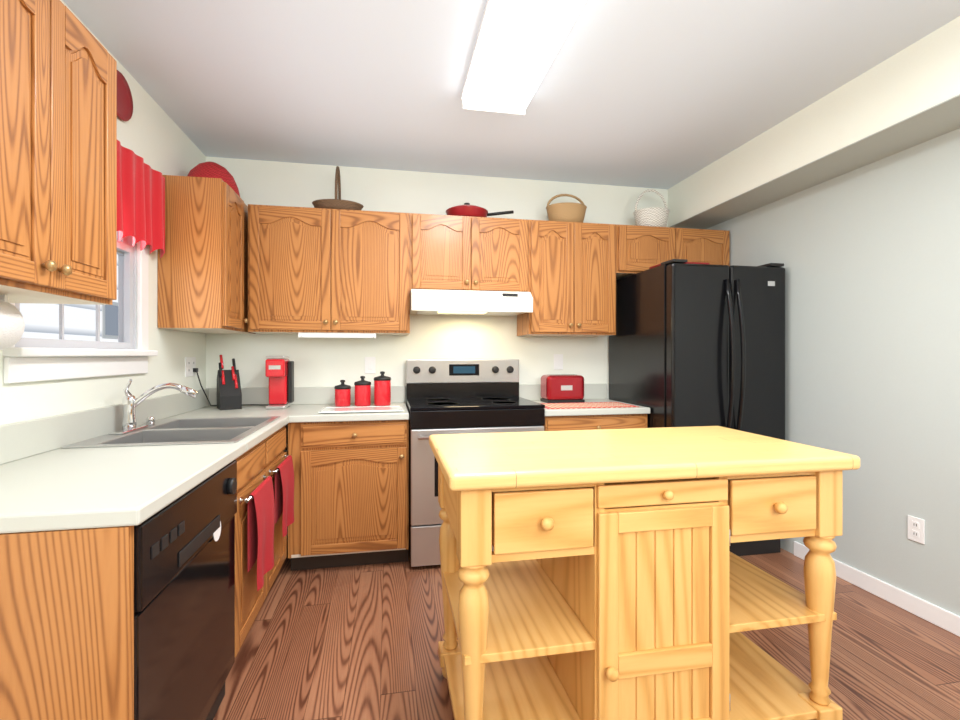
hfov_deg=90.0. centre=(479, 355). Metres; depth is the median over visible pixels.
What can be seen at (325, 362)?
wall
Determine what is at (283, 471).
hanging towel
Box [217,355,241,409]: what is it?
knife block
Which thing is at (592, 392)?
countertop
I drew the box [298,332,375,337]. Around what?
under-cabinet light
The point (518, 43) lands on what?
ceiling light
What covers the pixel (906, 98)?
soffit
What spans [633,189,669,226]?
basket
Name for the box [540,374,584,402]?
toaster
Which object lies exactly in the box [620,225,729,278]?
upper cabinet
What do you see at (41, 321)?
backdrop
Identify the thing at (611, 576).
kitchen island
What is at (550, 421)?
base cabinet
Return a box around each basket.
[187,162,239,196]
[312,166,363,209]
[546,194,586,222]
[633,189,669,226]
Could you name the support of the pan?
on the upper cabinet at (461, 252)
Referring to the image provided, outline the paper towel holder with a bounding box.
[0,294,24,349]
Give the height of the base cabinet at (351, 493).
0.878 m
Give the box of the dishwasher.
[134,460,236,719]
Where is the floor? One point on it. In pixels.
(359, 642)
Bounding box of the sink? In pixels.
[61,416,279,447]
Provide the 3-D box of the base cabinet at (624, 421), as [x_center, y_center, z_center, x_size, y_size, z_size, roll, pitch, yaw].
[0.691,0.820,3.369,0.715,0.878,0.631,0,0,-11]
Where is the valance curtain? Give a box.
[117,140,164,257]
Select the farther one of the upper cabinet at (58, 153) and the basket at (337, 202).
the basket at (337, 202)
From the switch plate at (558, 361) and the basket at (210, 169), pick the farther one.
the switch plate at (558, 361)
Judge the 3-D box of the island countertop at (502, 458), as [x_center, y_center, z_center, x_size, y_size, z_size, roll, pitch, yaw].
[0.504,0.384,1.735,1.320,0.128,0.680,0,0,-11]
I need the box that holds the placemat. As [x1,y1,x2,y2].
[540,402,637,408]
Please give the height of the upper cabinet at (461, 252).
0.510 m
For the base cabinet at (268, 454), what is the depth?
2.16 m
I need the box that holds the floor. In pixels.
[213,538,959,719]
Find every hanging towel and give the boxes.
[239,475,274,590]
[269,454,293,536]
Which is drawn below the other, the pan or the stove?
the stove
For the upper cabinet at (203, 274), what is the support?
attached to the wall at (152, 134)
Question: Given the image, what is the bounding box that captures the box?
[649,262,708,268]
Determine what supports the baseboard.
attached to the wall at (868, 255)
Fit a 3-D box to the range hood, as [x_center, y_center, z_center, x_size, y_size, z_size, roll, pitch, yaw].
[-0.083,-0.351,3.312,0.792,0.145,0.458,0,0,-11]
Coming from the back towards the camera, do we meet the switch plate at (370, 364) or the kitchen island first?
the switch plate at (370, 364)
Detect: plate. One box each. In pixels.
[117,70,132,120]
[365,357,375,373]
[554,354,562,369]
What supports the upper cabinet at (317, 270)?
attached to the wall at (325, 362)
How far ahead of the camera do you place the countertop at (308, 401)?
3.18 m
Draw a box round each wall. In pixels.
[0,0,205,424]
[206,157,667,537]
[707,128,959,615]
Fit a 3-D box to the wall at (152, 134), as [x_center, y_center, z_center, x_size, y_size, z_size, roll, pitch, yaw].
[-1.314,-0.035,0.309,0.065,2.590,5.900,0,0,-11]
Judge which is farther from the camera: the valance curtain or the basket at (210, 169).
the basket at (210, 169)
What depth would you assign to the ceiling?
2.29 m
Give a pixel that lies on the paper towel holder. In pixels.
(12, 325)
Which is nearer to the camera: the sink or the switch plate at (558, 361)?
the sink
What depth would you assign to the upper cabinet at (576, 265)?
3.35 m
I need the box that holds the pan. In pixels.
[446,203,513,216]
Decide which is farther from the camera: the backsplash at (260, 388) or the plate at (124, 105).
the backsplash at (260, 388)
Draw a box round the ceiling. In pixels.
[63,0,959,188]
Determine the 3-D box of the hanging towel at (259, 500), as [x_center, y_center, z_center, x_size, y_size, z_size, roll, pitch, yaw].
[-0.929,0.741,2.039,0.067,0.383,0.396,0,0,-11]
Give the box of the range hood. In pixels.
[410,289,532,315]
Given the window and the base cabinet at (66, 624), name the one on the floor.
the base cabinet at (66, 624)
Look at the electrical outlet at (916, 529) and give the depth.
2.32 m
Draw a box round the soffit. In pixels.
[668,16,959,228]
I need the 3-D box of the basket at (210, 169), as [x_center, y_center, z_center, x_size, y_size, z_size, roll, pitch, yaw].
[-1.601,-1.054,2.871,0.300,0.195,0.300,0,0,-11]
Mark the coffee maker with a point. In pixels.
(279, 371)
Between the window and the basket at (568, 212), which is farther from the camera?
the basket at (568, 212)
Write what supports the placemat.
on the countertop at (592, 392)
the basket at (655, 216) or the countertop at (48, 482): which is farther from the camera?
the basket at (655, 216)
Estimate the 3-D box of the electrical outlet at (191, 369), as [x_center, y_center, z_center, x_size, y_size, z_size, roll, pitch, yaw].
[-1.770,0.071,2.956,0.030,0.118,0.150,0,0,-11]
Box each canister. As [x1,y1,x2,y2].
[334,380,350,406]
[354,376,370,405]
[374,371,390,405]
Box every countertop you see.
[0,391,291,533]
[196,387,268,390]
[292,386,408,422]
[429,426,859,493]
[519,383,649,415]
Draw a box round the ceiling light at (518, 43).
[461,0,585,114]
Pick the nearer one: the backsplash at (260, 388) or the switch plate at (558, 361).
the backsplash at (260, 388)
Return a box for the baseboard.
[794,541,959,636]
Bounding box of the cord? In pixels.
[196,372,269,405]
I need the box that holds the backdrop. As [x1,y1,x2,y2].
[20,254,117,341]
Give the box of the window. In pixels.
[3,231,157,383]
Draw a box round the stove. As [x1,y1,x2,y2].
[406,359,544,566]
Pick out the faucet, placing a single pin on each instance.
(130, 402)
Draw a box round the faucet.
[108,379,197,434]
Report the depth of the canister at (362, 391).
3.19 m
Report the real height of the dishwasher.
0.874 m
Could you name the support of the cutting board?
on the countertop at (308, 401)
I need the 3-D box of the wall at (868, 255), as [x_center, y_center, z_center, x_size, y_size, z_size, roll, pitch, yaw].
[2.431,-0.035,1.024,0.120,2.590,5.900,0,0,-11]
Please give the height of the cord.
0.248 m
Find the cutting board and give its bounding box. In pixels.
[318,406,403,412]
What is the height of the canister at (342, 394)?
0.175 m
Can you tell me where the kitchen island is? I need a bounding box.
[438,466,859,719]
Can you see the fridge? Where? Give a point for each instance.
(691, 345)
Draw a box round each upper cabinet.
[0,0,116,304]
[158,175,255,333]
[248,204,423,334]
[424,214,531,294]
[517,220,619,336]
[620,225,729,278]
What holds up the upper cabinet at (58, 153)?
attached to the wall at (152, 134)
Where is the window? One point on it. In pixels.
(40, 359)
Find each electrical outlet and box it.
[185,357,197,376]
[908,515,924,543]
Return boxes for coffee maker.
[265,356,293,408]
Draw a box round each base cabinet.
[0,454,243,719]
[244,426,286,639]
[288,420,408,570]
[543,416,555,430]
[556,414,646,430]
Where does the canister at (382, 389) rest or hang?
on the countertop at (308, 401)
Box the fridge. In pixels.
[609,259,784,555]

